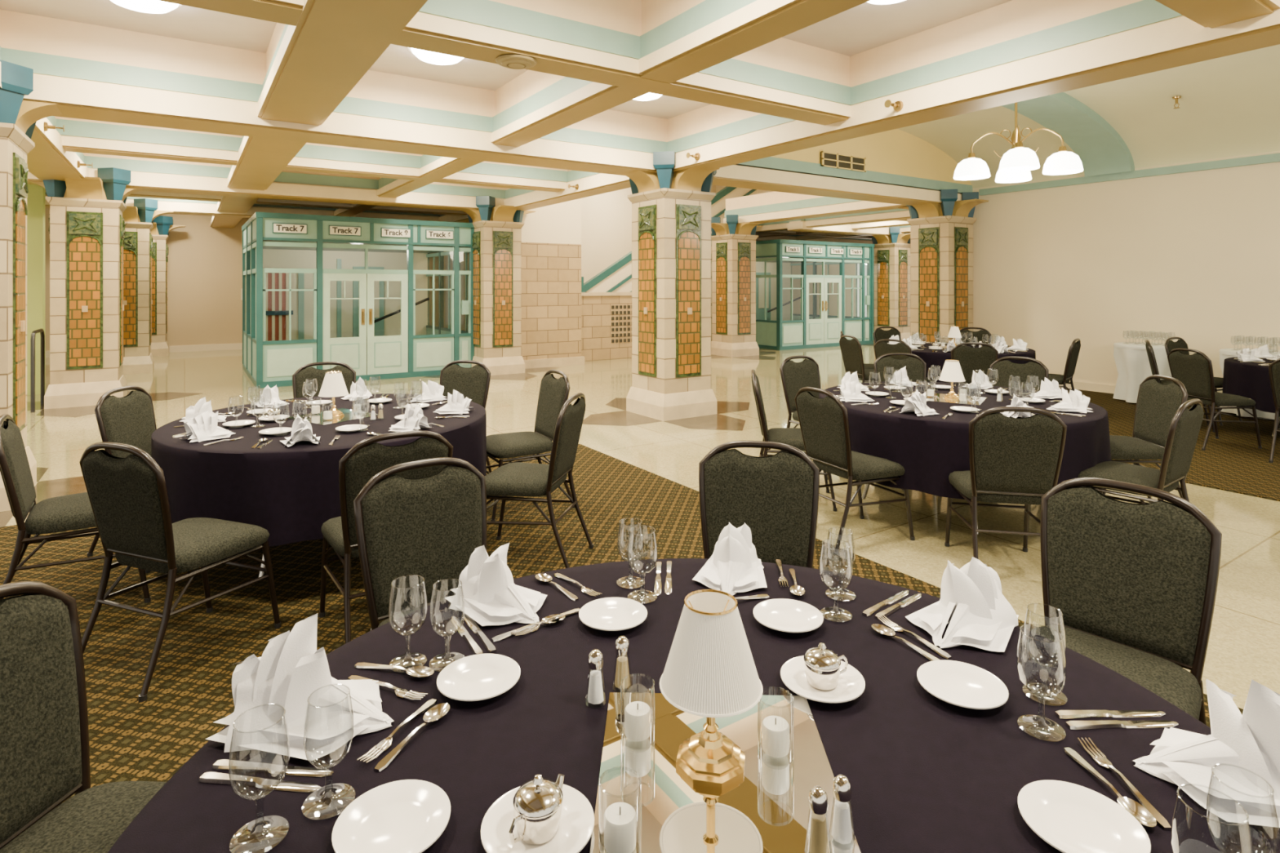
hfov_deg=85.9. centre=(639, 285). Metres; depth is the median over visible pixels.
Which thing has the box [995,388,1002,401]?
salt shaker
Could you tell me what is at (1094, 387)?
baseboard
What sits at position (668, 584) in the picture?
table knife
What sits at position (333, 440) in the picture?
fork
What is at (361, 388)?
folded napkin
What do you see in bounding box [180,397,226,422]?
folded napkin
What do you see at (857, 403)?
fork
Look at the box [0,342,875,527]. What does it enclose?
inlay
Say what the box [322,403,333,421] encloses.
glass
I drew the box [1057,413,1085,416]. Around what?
table knife
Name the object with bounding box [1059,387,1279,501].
rug
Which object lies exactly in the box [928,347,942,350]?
bread plate
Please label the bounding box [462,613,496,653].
table knife
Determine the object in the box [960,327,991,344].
dining chair
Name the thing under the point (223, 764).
table knife
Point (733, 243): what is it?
tiled column
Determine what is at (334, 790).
wine glass
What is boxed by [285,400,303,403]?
table knife
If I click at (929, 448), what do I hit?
round banquet table
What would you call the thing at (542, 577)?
spoon
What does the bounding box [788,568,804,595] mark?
spoon
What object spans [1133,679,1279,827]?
folded napkin
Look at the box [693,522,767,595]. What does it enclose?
folded napkin
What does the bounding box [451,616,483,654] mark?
table knife
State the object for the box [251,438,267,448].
spoon
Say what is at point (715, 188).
ceiling
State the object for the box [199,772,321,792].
table knife
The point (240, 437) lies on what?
fork
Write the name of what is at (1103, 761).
fork
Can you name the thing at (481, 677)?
bread plate
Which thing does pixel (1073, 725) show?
table knife
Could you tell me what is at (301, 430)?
folded napkin
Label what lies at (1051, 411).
spoon
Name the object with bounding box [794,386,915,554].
dining chair
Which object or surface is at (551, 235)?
stone wall
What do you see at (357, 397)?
wine glass
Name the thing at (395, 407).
wine glass
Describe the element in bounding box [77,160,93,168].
sprinkler
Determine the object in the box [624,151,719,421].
tiled column
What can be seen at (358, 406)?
glass
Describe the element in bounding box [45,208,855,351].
wall
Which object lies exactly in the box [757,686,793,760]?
candle holder
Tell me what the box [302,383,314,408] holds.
wine glass
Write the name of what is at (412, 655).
water goblet
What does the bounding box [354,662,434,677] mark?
spoon
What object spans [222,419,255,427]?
bread plate
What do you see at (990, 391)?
bread plate
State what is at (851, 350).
dining chair
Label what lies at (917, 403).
folded napkin
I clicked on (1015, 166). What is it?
chandelier
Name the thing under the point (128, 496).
dining chair
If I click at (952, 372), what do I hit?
table lamp
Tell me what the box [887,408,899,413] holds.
table knife
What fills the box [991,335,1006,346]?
folded napkin
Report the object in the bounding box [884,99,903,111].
sprinkler
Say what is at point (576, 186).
sprinkler
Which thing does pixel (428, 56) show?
ceiling lamp
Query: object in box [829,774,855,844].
salt shaker
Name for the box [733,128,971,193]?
wall
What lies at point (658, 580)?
table knife
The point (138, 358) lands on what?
tiled column
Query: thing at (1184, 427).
dining chair
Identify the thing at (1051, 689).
wine glass
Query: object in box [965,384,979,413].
water goblet
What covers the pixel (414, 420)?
folded napkin
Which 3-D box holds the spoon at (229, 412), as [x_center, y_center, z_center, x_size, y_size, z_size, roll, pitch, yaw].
[-2.602,0.793,4.251,0.182,0.011,0.038,0,0,-12]
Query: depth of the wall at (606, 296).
14.65 m
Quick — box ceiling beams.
[0,0,1279,244]
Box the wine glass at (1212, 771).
[1205,763,1279,852]
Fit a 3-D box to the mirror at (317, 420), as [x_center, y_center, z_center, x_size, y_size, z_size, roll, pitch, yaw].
[-1.870,0.797,4.200,0.400,0.003,0.380,0,0,34]
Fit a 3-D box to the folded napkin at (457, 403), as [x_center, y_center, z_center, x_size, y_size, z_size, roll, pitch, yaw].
[-1.184,0.725,4.339,0.246,0.143,0.190,0,0,1]
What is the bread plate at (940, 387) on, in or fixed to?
on the round banquet table at (929, 448)
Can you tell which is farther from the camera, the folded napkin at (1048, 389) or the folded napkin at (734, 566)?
the folded napkin at (1048, 389)
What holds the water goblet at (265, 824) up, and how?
on the round banquet table at (926, 773)
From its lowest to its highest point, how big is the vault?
0.860 m
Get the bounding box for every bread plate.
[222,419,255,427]
[246,408,272,414]
[258,426,292,435]
[305,400,332,405]
[331,779,450,852]
[335,424,367,432]
[366,398,391,404]
[394,414,404,420]
[403,403,429,408]
[436,653,520,701]
[578,597,647,631]
[753,598,823,632]
[865,391,888,396]
[884,385,906,390]
[889,400,905,405]
[911,342,924,345]
[916,660,1008,709]
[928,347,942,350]
[930,385,951,389]
[950,406,978,412]
[984,389,1008,394]
[1017,780,1151,852]
[1019,397,1044,403]
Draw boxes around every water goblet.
[227,395,244,428]
[228,703,289,852]
[246,386,261,415]
[272,401,288,435]
[353,398,368,431]
[388,575,426,672]
[626,526,657,604]
[819,540,852,622]
[869,372,880,397]
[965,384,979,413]
[1017,624,1066,742]
[1171,783,1253,852]
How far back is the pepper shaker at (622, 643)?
1.36 m
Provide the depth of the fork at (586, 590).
1.81 m
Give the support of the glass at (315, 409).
on the mirror at (317, 420)
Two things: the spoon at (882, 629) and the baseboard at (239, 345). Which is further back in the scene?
the baseboard at (239, 345)
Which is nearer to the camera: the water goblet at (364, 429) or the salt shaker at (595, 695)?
the salt shaker at (595, 695)
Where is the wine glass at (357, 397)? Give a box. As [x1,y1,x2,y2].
[355,397,369,426]
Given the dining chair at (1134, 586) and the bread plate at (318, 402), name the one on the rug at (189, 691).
the dining chair at (1134, 586)
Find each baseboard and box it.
[45,342,242,358]
[1058,380,1115,393]
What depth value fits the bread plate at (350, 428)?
3.81 m
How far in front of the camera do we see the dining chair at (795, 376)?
6.03 m
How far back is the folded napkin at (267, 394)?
4.56 m
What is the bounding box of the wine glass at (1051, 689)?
[1022,603,1066,706]
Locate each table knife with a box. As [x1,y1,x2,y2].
[171,434,185,437]
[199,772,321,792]
[212,759,333,777]
[257,439,272,448]
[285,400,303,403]
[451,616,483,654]
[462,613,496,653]
[653,561,662,595]
[664,560,672,595]
[862,590,909,616]
[874,593,921,619]
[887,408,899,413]
[1054,710,1165,719]
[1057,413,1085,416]
[1065,720,1178,729]
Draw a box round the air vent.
[820,151,866,172]
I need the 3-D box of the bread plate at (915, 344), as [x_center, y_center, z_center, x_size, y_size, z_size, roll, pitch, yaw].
[3.748,0.789,9.282,0.163,0.018,0.163,0,0,-34]
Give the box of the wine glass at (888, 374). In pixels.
[884,373,896,398]
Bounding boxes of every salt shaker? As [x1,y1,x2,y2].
[369,404,376,420]
[585,648,605,704]
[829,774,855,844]
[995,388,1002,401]
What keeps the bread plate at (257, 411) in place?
on the round banquet table at (289, 492)
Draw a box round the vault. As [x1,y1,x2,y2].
[897,44,1279,188]
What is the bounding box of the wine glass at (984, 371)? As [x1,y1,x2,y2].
[973,370,985,393]
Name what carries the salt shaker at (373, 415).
on the round banquet table at (289, 492)
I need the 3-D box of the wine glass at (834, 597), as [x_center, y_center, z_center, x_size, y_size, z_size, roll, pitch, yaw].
[0.517,0.715,1.773,0.076,0.166,0.076,0,0,-34]
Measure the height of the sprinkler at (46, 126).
0.088 m
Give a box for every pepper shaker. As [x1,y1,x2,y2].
[377,403,383,418]
[612,635,632,688]
[804,786,831,852]
[999,387,1003,400]
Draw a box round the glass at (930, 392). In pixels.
[925,382,935,397]
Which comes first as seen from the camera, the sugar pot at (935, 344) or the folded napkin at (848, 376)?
the folded napkin at (848, 376)
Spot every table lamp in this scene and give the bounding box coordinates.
[318,370,348,417]
[659,589,763,788]
[938,360,965,399]
[947,326,961,346]
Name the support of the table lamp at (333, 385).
on the mirror at (317, 420)
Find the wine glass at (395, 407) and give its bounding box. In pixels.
[393,382,404,408]
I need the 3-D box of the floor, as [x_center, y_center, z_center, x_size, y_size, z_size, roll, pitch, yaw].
[1.980,1.610,11.504,32.000,0.100,23.000,0,0,-34]
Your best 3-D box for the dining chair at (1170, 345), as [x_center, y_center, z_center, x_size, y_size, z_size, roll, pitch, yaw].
[6.505,1.080,7.990,0.467,0.938,0.617,0,0,-27]
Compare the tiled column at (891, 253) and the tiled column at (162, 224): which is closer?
the tiled column at (162, 224)
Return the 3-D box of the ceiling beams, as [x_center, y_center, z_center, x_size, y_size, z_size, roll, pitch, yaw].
[2.118,-1.665,11.295,32.000,0.649,22.500,0,0,-33]
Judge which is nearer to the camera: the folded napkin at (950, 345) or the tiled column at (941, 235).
the folded napkin at (950, 345)
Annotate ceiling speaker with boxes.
[495,54,537,69]
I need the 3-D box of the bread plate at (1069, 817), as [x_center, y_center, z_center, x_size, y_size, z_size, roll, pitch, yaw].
[0.644,0.789,1.004,0.163,0.018,0.163,0,0,-34]
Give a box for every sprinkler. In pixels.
[44,121,64,131]
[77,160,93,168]
[568,183,578,189]
[686,152,700,160]
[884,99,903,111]
[1172,96,1181,108]
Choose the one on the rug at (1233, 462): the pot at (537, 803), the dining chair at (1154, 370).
the dining chair at (1154, 370)
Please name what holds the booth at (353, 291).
on the floor
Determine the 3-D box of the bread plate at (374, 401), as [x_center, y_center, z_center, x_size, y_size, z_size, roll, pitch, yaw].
[-1.778,0.789,4.691,0.163,0.018,0.163,0,0,-34]
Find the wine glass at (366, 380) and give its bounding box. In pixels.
[355,379,367,404]
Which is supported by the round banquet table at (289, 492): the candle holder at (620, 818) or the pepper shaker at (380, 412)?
the pepper shaker at (380, 412)
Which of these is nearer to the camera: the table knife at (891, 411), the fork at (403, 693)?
the fork at (403, 693)
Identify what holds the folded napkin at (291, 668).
on the round banquet table at (926, 773)
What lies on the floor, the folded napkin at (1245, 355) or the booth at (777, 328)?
the booth at (777, 328)
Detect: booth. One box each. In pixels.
[241,211,474,388]
[711,239,874,350]
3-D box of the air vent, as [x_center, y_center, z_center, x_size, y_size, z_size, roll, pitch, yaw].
[2.927,-1.780,9.891,0.940,0.210,0.055,0,0,-34]
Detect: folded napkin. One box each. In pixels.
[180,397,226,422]
[183,409,235,442]
[205,613,394,760]
[255,384,289,408]
[280,413,319,446]
[341,377,372,400]
[388,403,429,431]
[409,380,445,402]
[433,389,472,414]
[444,542,546,626]
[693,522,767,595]
[836,371,869,391]
[838,380,874,402]
[887,334,899,344]
[889,365,917,386]
[898,390,937,416]
[902,337,917,349]
[905,556,1018,652]
[909,332,924,343]
[943,340,955,352]
[951,337,964,343]
[962,369,993,389]
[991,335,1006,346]
[995,339,1008,353]
[1000,393,1032,417]
[1007,338,1026,350]
[1029,377,1062,399]
[1046,387,1093,413]
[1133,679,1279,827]
[1234,347,1265,361]
[1254,344,1276,358]
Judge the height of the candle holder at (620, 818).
0.098 m
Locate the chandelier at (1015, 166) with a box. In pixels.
[953,102,1083,182]
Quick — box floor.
[1,345,1279,709]
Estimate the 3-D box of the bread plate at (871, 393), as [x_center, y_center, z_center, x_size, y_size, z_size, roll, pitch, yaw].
[1.720,0.789,4.991,0.163,0.018,0.163,0,0,-34]
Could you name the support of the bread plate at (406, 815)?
on the round banquet table at (926, 773)
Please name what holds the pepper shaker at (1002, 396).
on the round banquet table at (929, 448)
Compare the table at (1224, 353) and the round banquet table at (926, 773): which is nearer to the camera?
the round banquet table at (926, 773)
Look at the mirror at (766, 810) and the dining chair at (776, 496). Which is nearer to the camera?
the mirror at (766, 810)
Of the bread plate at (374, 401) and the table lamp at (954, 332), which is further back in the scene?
the table lamp at (954, 332)
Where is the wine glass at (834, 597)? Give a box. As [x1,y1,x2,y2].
[826,527,855,601]
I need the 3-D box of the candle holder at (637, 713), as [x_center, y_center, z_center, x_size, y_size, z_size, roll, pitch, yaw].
[-0.004,0.746,1.208,0.060,0.098,0.060,0,0,-34]
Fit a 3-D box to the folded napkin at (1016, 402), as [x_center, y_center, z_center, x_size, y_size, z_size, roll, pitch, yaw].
[2.270,0.722,4.154,0.190,0.150,0.246,0,0,7]
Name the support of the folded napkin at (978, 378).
on the round banquet table at (929, 448)
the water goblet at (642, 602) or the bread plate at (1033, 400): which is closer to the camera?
the water goblet at (642, 602)
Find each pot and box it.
[262,405,280,419]
[508,773,564,844]
[803,642,848,690]
[932,342,938,347]
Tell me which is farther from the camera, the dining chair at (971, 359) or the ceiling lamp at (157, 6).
the dining chair at (971, 359)
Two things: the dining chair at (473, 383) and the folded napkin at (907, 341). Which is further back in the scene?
the folded napkin at (907, 341)
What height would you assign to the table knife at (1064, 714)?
0.006 m
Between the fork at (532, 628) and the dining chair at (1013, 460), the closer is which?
the fork at (532, 628)
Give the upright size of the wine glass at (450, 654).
0.166 m
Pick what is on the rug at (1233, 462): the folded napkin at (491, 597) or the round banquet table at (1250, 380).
the round banquet table at (1250, 380)
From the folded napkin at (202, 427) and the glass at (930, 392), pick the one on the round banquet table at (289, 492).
the folded napkin at (202, 427)
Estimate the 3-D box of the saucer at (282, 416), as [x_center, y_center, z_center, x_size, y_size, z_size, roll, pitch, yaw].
[-2.170,0.789,4.080,0.163,0.018,0.163,0,0,-34]
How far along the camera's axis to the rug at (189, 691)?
3.44 m
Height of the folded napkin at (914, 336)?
0.150 m
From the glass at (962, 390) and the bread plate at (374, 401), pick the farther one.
the glass at (962, 390)
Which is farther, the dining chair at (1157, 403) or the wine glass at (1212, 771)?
the dining chair at (1157, 403)
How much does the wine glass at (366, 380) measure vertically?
0.166 m
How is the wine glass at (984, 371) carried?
on the round banquet table at (929, 448)
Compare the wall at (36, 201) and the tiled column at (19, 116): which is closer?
the tiled column at (19, 116)
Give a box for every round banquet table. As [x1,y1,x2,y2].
[107,558,1279,852]
[151,393,486,577]
[818,381,1111,533]
[911,342,1035,382]
[1222,356,1279,435]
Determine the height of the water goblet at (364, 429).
0.173 m
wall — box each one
[26,183,45,395]
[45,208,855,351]
[521,198,584,368]
[581,186,757,360]
[581,187,631,283]
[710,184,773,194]
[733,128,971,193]
[972,150,1279,392]
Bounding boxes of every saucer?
[258,414,289,422]
[480,784,594,852]
[780,655,865,702]
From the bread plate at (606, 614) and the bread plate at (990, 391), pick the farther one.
the bread plate at (990, 391)
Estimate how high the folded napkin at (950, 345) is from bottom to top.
0.144 m
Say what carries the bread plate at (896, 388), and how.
on the round banquet table at (929, 448)
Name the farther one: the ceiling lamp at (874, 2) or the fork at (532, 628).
the ceiling lamp at (874, 2)
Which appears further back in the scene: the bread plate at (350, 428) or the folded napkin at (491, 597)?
the bread plate at (350, 428)
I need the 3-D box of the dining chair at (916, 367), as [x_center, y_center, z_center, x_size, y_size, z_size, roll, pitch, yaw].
[2.369,1.091,6.117,0.467,0.938,0.617,0,0,8]
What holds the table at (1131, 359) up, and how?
on the rug at (1233, 462)
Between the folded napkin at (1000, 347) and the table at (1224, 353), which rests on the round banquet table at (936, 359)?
the folded napkin at (1000, 347)
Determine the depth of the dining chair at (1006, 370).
5.98 m
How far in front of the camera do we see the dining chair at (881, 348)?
7.89 m
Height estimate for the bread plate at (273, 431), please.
0.018 m
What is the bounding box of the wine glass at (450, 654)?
[429,580,465,671]
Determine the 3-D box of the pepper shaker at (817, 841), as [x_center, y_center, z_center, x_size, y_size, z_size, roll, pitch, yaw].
[0.250,0.750,0.965,0.035,0.090,0.035,0,0,-11]
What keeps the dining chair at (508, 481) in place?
on the rug at (189, 691)
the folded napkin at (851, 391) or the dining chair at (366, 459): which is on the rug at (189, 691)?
the dining chair at (366, 459)
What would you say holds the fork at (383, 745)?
on the round banquet table at (926, 773)
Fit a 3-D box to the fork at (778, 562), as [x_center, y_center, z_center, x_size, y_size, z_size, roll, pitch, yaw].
[0.391,0.793,1.904,0.024,0.011,0.192,0,0,6]
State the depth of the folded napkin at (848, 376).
5.30 m
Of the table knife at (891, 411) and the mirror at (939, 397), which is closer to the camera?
the table knife at (891, 411)
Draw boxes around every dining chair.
[0,413,151,603]
[0,581,166,852]
[79,442,280,702]
[87,385,156,556]
[292,361,355,398]
[319,430,453,644]
[353,457,487,631]
[439,360,491,472]
[484,392,593,568]
[486,369,574,520]
[698,440,819,568]
[751,368,836,511]
[779,355,828,479]
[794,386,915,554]
[839,334,875,382]
[840,330,874,380]
[872,326,901,343]
[873,338,931,382]
[873,352,926,382]
[944,406,1066,559]
[946,342,998,383]
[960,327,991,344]
[990,356,1048,391]
[1030,477,1222,724]
[1048,337,1080,393]
[1077,398,1204,503]
[1102,374,1188,502]
[1145,339,1214,432]
[1164,337,1242,425]
[1167,347,1262,450]
[1268,358,1279,462]
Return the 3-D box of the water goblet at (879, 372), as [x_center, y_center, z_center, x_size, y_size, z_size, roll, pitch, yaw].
[1.690,0.711,4.953,0.078,0.173,0.078,0,0,-34]
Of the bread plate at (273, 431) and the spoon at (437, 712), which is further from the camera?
the bread plate at (273, 431)
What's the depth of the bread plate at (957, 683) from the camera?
1.36 m
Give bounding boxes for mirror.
[286,408,378,425]
[590,692,860,852]
[926,392,986,405]
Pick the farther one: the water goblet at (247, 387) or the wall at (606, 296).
the wall at (606, 296)
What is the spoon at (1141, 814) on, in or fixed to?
on the round banquet table at (926, 773)
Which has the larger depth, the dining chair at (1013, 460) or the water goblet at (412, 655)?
the dining chair at (1013, 460)
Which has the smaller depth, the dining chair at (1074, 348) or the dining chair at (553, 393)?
the dining chair at (553, 393)
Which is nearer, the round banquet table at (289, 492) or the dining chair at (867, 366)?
the round banquet table at (289, 492)
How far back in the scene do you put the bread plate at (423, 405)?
4.53 m
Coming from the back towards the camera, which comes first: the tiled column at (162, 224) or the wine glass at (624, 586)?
the tiled column at (162, 224)
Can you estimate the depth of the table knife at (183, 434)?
3.63 m
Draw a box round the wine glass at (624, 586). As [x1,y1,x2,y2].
[616,519,644,588]
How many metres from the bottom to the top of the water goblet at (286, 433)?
0.173 m
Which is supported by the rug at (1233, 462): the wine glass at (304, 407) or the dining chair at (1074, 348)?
the dining chair at (1074, 348)
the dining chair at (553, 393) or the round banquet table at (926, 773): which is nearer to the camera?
the round banquet table at (926, 773)
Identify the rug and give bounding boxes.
[0,444,1244,801]
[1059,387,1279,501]
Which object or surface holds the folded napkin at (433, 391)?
on the round banquet table at (289, 492)
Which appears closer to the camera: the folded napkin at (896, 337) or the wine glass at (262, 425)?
the wine glass at (262, 425)
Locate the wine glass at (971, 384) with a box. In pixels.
[968,383,981,410]
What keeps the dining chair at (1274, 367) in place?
on the rug at (1233, 462)
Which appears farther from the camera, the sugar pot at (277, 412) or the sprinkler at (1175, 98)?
the sprinkler at (1175, 98)
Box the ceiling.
[0,0,1011,119]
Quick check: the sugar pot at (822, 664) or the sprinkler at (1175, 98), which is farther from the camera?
the sprinkler at (1175, 98)
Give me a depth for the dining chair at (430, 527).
2.33 m
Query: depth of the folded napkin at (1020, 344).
8.54 m
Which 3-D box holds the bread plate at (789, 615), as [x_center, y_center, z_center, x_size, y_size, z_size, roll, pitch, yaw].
[0.351,0.789,1.633,0.163,0.018,0.163,0,0,-34]
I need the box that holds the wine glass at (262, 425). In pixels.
[250,396,265,427]
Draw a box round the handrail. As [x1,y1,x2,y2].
[30,328,44,412]
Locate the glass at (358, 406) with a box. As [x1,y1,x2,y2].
[351,396,362,413]
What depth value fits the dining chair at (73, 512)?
3.20 m
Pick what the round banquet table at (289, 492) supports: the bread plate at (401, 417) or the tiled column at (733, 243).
the bread plate at (401, 417)
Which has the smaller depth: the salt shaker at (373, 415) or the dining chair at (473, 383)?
the salt shaker at (373, 415)
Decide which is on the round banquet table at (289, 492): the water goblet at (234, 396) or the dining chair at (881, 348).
the water goblet at (234, 396)
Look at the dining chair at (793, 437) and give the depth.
4.86 m
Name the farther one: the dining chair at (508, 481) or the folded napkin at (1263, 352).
the folded napkin at (1263, 352)
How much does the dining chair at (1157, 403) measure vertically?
0.938 m
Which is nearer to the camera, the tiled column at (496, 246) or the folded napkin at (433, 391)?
the folded napkin at (433, 391)
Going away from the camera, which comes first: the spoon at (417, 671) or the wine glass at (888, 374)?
the spoon at (417, 671)
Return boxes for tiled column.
[0,59,72,511]
[27,167,142,408]
[122,198,173,374]
[151,215,185,356]
[460,195,535,375]
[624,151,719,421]
[711,214,762,357]
[866,226,910,342]
[897,189,989,342]
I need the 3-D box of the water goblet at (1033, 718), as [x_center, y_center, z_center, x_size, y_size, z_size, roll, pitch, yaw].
[0.722,0.711,1.238,0.078,0.173,0.078,0,0,-34]
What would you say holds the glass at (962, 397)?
on the mirror at (939, 397)
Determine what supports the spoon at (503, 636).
on the round banquet table at (926, 773)
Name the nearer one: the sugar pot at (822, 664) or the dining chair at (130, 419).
the sugar pot at (822, 664)
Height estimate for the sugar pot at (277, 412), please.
0.079 m
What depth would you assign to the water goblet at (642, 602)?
1.75 m
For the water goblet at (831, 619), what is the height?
0.173 m
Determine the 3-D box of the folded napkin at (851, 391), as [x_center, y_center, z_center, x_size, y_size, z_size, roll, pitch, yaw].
[1.504,0.725,4.780,0.246,0.143,0.190,0,0,9]
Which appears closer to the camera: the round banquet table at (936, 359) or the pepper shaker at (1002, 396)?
the pepper shaker at (1002, 396)
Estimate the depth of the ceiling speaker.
4.30 m
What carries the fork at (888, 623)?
on the round banquet table at (926, 773)
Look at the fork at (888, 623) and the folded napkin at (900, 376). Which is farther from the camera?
the folded napkin at (900, 376)
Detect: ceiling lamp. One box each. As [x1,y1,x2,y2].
[111,0,182,13]
[407,47,463,65]
[632,92,662,101]
[866,0,904,4]
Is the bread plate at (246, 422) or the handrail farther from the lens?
the handrail
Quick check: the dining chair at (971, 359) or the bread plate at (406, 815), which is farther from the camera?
the dining chair at (971, 359)
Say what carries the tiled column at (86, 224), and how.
on the floor
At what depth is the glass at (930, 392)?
4.90 m
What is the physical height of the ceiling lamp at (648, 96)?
0.110 m
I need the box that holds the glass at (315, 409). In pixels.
[311,397,320,415]
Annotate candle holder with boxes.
[599,766,641,852]
[620,673,654,744]
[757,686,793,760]
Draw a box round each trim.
[978,152,1279,195]
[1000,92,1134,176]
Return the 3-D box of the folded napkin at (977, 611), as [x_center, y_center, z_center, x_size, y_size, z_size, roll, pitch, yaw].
[0.755,0.713,1.610,0.286,0.166,0.220,0,0,-44]
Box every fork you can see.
[203,436,244,445]
[328,435,340,445]
[347,675,427,700]
[356,698,436,763]
[511,608,580,635]
[553,573,602,596]
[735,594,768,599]
[775,559,788,586]
[850,403,878,404]
[877,615,951,659]
[1077,737,1171,829]
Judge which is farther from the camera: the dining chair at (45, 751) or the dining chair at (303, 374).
the dining chair at (303, 374)
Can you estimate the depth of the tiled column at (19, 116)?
4.94 m
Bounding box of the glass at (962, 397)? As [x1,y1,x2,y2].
[958,386,968,402]
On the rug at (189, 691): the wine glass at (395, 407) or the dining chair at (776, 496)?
the dining chair at (776, 496)
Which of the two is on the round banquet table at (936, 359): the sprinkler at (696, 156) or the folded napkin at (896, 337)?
the folded napkin at (896, 337)
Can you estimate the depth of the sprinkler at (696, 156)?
7.58 m
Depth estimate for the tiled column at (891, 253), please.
18.38 m
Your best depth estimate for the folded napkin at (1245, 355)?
7.27 m
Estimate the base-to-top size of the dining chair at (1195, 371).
0.938 m
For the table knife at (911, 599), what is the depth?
1.71 m
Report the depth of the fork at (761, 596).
1.75 m
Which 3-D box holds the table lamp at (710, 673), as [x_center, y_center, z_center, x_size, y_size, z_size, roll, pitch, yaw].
[0.118,0.661,1.147,0.171,0.270,0.171,0,0,-11]
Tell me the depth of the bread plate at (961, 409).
4.39 m
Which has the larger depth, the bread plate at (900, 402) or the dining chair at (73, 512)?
the bread plate at (900, 402)
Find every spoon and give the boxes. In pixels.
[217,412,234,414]
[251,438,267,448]
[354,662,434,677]
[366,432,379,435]
[373,702,449,772]
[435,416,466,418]
[491,613,564,641]
[535,573,578,600]
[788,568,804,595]
[871,623,940,661]
[1050,411,1081,417]
[1063,747,1156,826]
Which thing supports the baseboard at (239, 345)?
attached to the wall at (205, 262)
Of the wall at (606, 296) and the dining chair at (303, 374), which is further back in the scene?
the wall at (606, 296)
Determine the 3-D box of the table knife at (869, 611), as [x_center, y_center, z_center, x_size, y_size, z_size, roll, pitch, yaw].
[0.623,0.795,1.732,0.205,0.006,0.020,0,0,-40]
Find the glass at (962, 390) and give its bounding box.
[958,382,968,397]
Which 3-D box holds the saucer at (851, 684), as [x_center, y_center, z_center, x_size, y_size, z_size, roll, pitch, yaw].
[0.363,0.789,1.371,0.163,0.018,0.163,0,0,-34]
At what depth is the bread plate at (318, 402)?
4.64 m
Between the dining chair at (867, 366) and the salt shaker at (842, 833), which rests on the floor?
the dining chair at (867, 366)
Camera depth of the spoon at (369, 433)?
3.69 m
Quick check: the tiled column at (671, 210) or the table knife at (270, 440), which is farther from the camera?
the tiled column at (671, 210)
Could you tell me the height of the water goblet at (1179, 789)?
0.173 m
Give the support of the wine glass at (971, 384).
on the round banquet table at (929, 448)
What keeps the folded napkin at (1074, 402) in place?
on the round banquet table at (929, 448)
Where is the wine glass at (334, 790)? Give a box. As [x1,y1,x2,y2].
[302,684,354,820]
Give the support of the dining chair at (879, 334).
on the floor
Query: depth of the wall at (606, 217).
16.93 m
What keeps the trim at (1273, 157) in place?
attached to the wall at (1193, 256)
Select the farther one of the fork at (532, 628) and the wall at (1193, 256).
the wall at (1193, 256)
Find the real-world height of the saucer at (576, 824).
0.018 m
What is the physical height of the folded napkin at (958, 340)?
0.144 m

